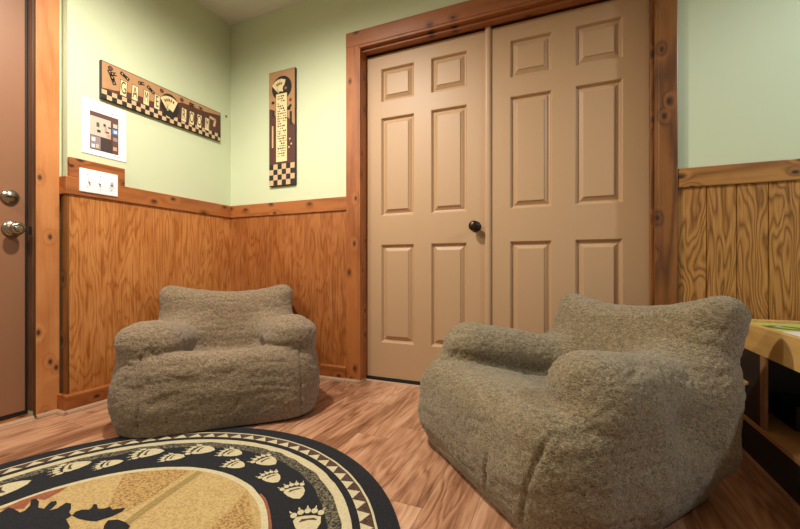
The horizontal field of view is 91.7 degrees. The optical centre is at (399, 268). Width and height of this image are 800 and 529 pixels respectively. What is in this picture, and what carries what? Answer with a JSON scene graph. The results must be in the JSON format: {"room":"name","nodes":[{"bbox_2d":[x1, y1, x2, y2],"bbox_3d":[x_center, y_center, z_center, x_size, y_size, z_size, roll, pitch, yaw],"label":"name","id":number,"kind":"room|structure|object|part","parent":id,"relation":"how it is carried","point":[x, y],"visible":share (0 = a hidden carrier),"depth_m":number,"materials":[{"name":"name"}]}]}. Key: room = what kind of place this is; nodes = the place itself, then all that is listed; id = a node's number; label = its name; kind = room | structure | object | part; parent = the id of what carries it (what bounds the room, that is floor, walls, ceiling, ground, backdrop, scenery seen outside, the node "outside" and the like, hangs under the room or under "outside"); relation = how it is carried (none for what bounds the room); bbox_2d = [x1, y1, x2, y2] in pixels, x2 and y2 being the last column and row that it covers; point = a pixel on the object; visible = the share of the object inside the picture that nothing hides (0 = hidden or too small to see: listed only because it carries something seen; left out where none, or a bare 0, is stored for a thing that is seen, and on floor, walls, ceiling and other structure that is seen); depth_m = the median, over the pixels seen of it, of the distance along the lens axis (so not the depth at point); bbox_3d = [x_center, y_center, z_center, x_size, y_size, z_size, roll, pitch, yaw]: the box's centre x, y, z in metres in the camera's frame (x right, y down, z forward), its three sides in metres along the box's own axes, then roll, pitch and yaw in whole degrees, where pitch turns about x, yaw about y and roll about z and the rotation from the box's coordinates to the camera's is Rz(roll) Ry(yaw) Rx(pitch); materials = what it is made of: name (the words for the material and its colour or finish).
{"room":"game room","nodes":[
{"label":"game room","id":0,"kind":"room"},
{"bbox_2d":[26,0,60,414],"bbox_3d":[-2.381,-0.539,0.501,0.148,2.495,3.183,0,0,23],"label":"wall","id":1,"kind":"structure","parent":0,"point":[30,412],"depth_m":1.93,"materials":[{"name":"green paint"}]},
{"bbox_2d":[0,0,25,420],"bbox_3d":[-1.939,-0.314,1.420,0.112,2.014,0.900,0,0,23],"label":"door","id":2,"kind":"structure","parent":1,"relation":"in","point":[12,12],"depth_m":1.80,"materials":[{"name":"brown paint"}]},
{"bbox_3d":[-1.763,-0.182,1.780,0.069,0.074,0.074,0,0,23],"label":"knob","id":3,"kind":"part","parent":2,"relation":"part of","materials":[{"name":"gold metal"}]},
{"bbox_2d":[25,0,26,412],"bbox_3d":[-1.785,-0.316,1.847,0.022,2.010,0.008,0,0,23],"label":"strip","id":4,"kind":"object","parent":2,"relation":"attached to","point":[25,0],"visible":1,"depth_m":1.84,"materials":[{"name":"brown wood"}]},
{"bbox_2d":[28,0,58,418],"bbox_3d":[-1.739,-0.479,1.885,0.126,2.375,0.100,0,0,23],"label":"door frame","id":5,"kind":"structure","parent":1,"relation":"attached to","point":[47,11],"depth_m":1.85,"materials":[{"name":"brown wood"}]},
{"bbox_2d":[61,0,230,205],"bbox_3d":[-1.483,-0.539,2.483,0.150,2.495,1.167,0,0,23],"label":"wall","id":6,"kind":"structure","parent":0,"point":[182,47],"depth_m":2.34,"materials":[{"name":"green paint"}]},
{"bbox_2d":[60,194,68,393],"bbox_3d":[-1.659,0.132,1.919,0.067,1.013,0.009,0,0,23],"label":"trim","id":7,"kind":"structure","parent":6,"relation":"attached to","point":[64,198],"depth_m":1.91,"materials":[{"name":"brown wood"}]},
{"bbox_2d":[55,384,109,415],"bbox_3d":[-1.458,0.664,2.345,0.104,0.090,1.022,0,0,23],"label":"baseboard","id":8,"kind":"structure","parent":6,"relation":"attached to","point":[67,404],"depth_m":1.94,"materials":[{"name":"brown wood"}]},
{"bbox_2d":[68,157,124,185],"bbox_3d":[-1.582,-0.501,2.032,0.021,0.096,0.261,0,0,23],"label":"trim","id":9,"kind":"structure","parent":6,"relation":"attached to","point":[74,164],"depth_m":2.00,"materials":[{"name":"brown wood"}]},
{"bbox_2d":[79,167,117,196],"bbox_3d":[-1.563,-0.445,2.021,0.022,0.119,0.180,0,0,23],"label":"light switch","id":10,"kind":"object","parent":6,"relation":"attached to","point":[90,181],"visible":1,"depth_m":2.02,"materials":[{"name":"white plastic"}]},
{"bbox_2d":[81,96,125,161],"bbox_3d":[-1.574,-0.734,2.071,0.004,0.285,0.217,0,0,23],"label":"sheet","id":11,"kind":"object","parent":6,"relation":"attached to","point":[103,126],"visible":1,"depth_m":2.06,"materials":[{"name":"white paper"}]},
{"bbox_2d":[59,176,230,217],"bbox_3d":[-1.458,-0.408,2.381,0.076,0.088,1.036,0,0,23],"label":"chair rail","id":12,"kind":"object","parent":6,"relation":"attached to","point":[67,184],"visible":0.92,"depth_m":2.29,"materials":[{"name":"brown wood"}]},
{"bbox_2d":[69,194,230,393],"bbox_3d":[-1.440,0.132,2.372,0.016,1.013,1.006,0,0,23],"label":"wainscot","id":13,"kind":"structure","parent":6,"relation":"attached to","point":[122,255],"depth_m":2.13,"materials":[{"name":"brown wood"}]},
{"bbox_2d":[99,60,220,141],"bbox_3d":[-1.427,-0.997,2.396,0.019,0.201,0.769,0,0,23],"label":"room sign","id":14,"kind":"object","parent":6,"relation":"attached to","point":[118,86],"visible":1,"depth_m":2.31,"materials":[{"name":"wood"}]},
{"bbox_2d":[197,0,305,24],"bbox_3d":[-0.177,-1.811,0.253,5.200,0.050,4.450,0,0,23],"label":"ceiling","id":15,"kind":"structure","parent":0,"point":[232,12],"depth_m":2.66,"materials":[{"name":"paint"}]},
{"bbox_2d":[0,379,799,528],"bbox_3d":[-0.177,0.734,0.253,5.200,0.050,4.450,0,0,23],"label":"floor","id":16,"kind":"structure","parent":0,"point":[377,425],"depth_m":1.45,"materials":[{"name":"laminate"}]},
{"bbox_2d":[0,413,34,427],"bbox_3d":[-1.957,0.701,1.402,0.104,0.015,0.972,0,0,23],"label":"threshold","id":17,"kind":"object","parent":16,"relation":"on","point":[15,420],"visible":0.75,"depth_m":1.78,"materials":[{"name":"brown wood"}]},
{"bbox_2d":[0,427,399,528],"bbox_3d":[-0.785,0.704,0.918,1.594,0.010,1.594,0,0,23],"label":"rug","id":18,"kind":"object","parent":16,"relation":"on","point":[229,477],"visible":1,"depth_m":1.25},
{"bbox_2d":[107,284,319,438],"bbox_3d":[-0.922,0.404,2.062,0.904,0.609,0.861,0,0,-21],"label":"bean bag chair","id":19,"kind":"object","parent":16,"relation":"on","point":[210,360],"visible":1,"depth_m":1.72,"materials":[{"name":"fabric"}]},
{"bbox_3d":[-1.163,0.331,1.871,0.285,0.198,0.565,0,0,-13],"label":"armrest","id":20,"kind":"part","parent":19,"relation":"part of","materials":[{"name":"fabric"}]},
{"bbox_3d":[-0.898,0.530,2.002,0.900,0.336,0.727,0,0,-21],"label":"seat","id":21,"kind":"part","parent":19,"relation":"part of","materials":[{"name":"fabric"}]},
{"bbox_3d":[-1.021,0.383,2.319,0.836,0.568,0.307,0,0,-21],"label":"backrest","id":22,"kind":"part","parent":19,"relation":"part of","materials":[{"name":"fabric"}]},
{"bbox_3d":[-0.608,0.330,2.086,0.287,0.200,0.567,0,0,-30],"label":"armrest","id":23,"kind":"part","parent":19,"relation":"part of","materials":[{"name":"fabric"}]},
{"bbox_2d":[366,375,419,384],"bbox_3d":[0.511,0.696,2.202,1.548,0.026,0.064,0,0,23],"label":"threshold","id":24,"kind":"object","parent":16,"relation":"on","point":[367,376],"visible":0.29,"depth_m":2.40,"materials":[{"name":"black rubber"}]},
{"bbox_2d":[366,379,419,386],"bbox_3d":[0.493,0.706,2.161,1.540,0.007,0.013,0,0,23],"label":"threshold","id":25,"kind":"object","parent":16,"relation":"on","point":[366,379],"visible":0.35,"depth_m":2.38,"materials":[{"name":"beige wood"}]},
{"bbox_2d":[418,293,751,528],"bbox_3d":[0.603,0.399,1.427,0.901,0.619,0.907,0,0,-21],"label":"bean bag chair","id":26,"kind":"object","parent":16,"relation":"on","point":[612,416],"visible":1,"depth_m":1.10,"materials":[{"name":"fabric"}]},
{"bbox_3d":[0.435,0.330,1.667,0.523,0.200,0.284,0,0,-10],"label":"armrest","id":27,"kind":"part","parent":26,"relation":"part of","materials":[{"name":"fabric"}]},
{"bbox_3d":[0.568,0.527,1.413,0.825,0.344,0.906,0,0,-21],"label":"seat","id":28,"kind":"part","parent":26,"relation":"part of","materials":[{"name":"grey fabric"}]},
{"bbox_3d":[0.643,0.330,1.134,0.520,0.200,0.293,0,0,-32],"label":"armrest","id":29,"kind":"part","parent":26,"relation":"part of","materials":[{"name":"grey fabric"}]},
{"bbox_3d":[0.878,0.369,1.520,0.321,0.560,0.820,0,0,-21],"label":"backrest","id":30,"kind":"part","parent":26,"relation":"part of","materials":[{"name":"grey fabric"}]},
{"bbox_2d":[740,319,799,504],"bbox_3d":[1.717,0.459,0.822,1.260,0.500,1.220,0,0,23],"label":"table","id":31,"kind":"object","parent":16,"relation":"on","point":[770,358],"visible":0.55,"depth_m":1.38,"materials":[{"name":"brown wood"}]},
{"bbox_3d":[1.338,0.439,1.498,0.010,0.256,0.252,0,0,23],"label":"panel","id":32,"kind":"part","parent":31,"relation":"part of","materials":[{"name":"brown wood"}]},
{"bbox_3d":[1.283,0.439,1.368,0.012,0.256,0.035,0,0,23],"label":"leg","id":33,"kind":"part","parent":31,"relation":"part of","materials":[{"name":"brown wood"}]},
{"bbox_2d":[743,413,799,465],"bbox_3d":[1.722,0.577,0.820,1.250,0.020,1.120,0,0,23],"label":"shelf","id":34,"kind":"object","parent":31,"relation":"attached to","point":[779,435],"depth_m":1.32,"materials":[{"name":"brown wood"}]},
{"bbox_3d":[1.157,0.260,1.060,0.022,0.102,1.220,0,0,23],"label":"rail","id":35,"kind":"part","parent":31,"relation":"part of","materials":[{"name":"brown wood"}]},
{"bbox_3d":[1.956,0.260,1.371,1.206,0.102,0.022,0,0,23],"label":"rail","id":36,"kind":"part","parent":31,"relation":"part of","materials":[{"name":"brown wood"}]},
{"bbox_3d":[1.934,0.439,1.319,1.190,0.256,0.015,0,0,23],"label":"panel","id":37,"kind":"part","parent":31,"relation":"part of","materials":[{"name":"black wood"}]},
{"bbox_2d":[773,394,799,431],"bbox_3d":[1.499,0.525,1.382,0.200,0.083,0.160,0,0,23],"label":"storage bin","id":38,"kind":"object","parent":31,"relation":"on","point":[786,407],"visible":1,"depth_m":1.42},
{"bbox_2d":[231,0,799,205],"bbox_3d":[0.911,-0.539,2.045,4.600,2.495,0.200,0,0,23],"label":"wall","id":39,"kind":"structure","parent":0,"point":[739,60],"depth_m":2.29,"materials":[{"name":"green paint"}]},
{"bbox_2d":[269,67,296,186],"bbox_3d":[-0.802,-0.957,2.654,0.222,0.785,0.022,0,0,23],"label":"plaque","id":40,"kind":"object","parent":39,"relation":"attached to","point":[282,84],"visible":1,"depth_m":2.64,"materials":[{"name":"wood"}]},
{"bbox_2d":[231,211,345,365],"bbox_3d":[-0.788,0.132,2.650,0.998,1.013,0.016,0,0,23],"label":"wainscot","id":41,"kind":"structure","parent":39,"relation":"attached to","point":[304,252],"depth_m":2.57,"materials":[{"name":"brown wood"}]},
{"bbox_2d":[231,196,345,217],"bbox_3d":[-0.779,-0.408,2.640,0.970,0.088,0.026,0,0,23],"label":"chair rail","id":42,"kind":"object","parent":39,"relation":"attached to","point":[334,203],"visible":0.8,"depth_m":2.61,"materials":[{"name":"brown wood"}]},
{"bbox_2d":[318,363,345,381],"bbox_3d":[-0.782,0.664,2.618,0.959,0.090,0.038,0,0,23],"label":"baseboard","id":43,"kind":"structure","parent":39,"relation":"attached to","point":[331,372],"depth_m":2.46,"materials":[{"name":"brown wood"}]},
{"bbox_2d":[367,26,491,380],"bbox_3d":[0.146,-0.332,2.312,0.784,2.029,0.107,0,0,23],"label":"door","id":44,"kind":"structure","parent":39,"relation":"in","point":[429,106],"depth_m":2.32,"materials":[{"name":"beige paint"}]},
{"bbox_3d":[0.417,-0.236,2.175,0.062,0.062,0.067,0,0,23],"label":"knob","id":45,"kind":"part","parent":44,"relation":"part of","materials":[{"name":"brown metal"}]},
{"bbox_2d":[345,0,677,383],"bbox_3d":[0.483,-0.380,2.151,1.735,2.178,0.158,0,0,23],"label":"door frame","id":46,"kind":"structure","parent":39,"relation":"attached to","point":[667,9],"depth_m":2.13,"materials":[{"name":"brown wood"}]},
{"bbox_2d":[492,0,648,333],"bbox_3d":[0.863,-0.328,2.044,0.771,2.022,0.040,0,0,23],"label":"door","id":47,"kind":"structure","parent":39,"relation":"in","point":[570,88],"depth_m":2.02,"materials":[{"name":"beige paint"}]},
{"bbox_2d":[678,180,799,320],"bbox_3d":[2.126,0.132,1.411,1.868,1.013,0.016,0,0,23],"label":"wainscot","id":48,"kind":"structure","parent":39,"relation":"attached to","point":[741,242],"depth_m":1.67,"materials":[{"name":"brown wood"}]},
{"bbox_2d":[678,158,799,187],"bbox_3d":[2.124,-0.408,1.406,1.867,0.088,0.026,0,0,23],"label":"chair rail","id":49,"kind":"object","parent":39,"relation":"attached to","point":[789,169],"visible":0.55,"depth_m":1.67,"materials":[{"name":"brown wood"}]}
]}

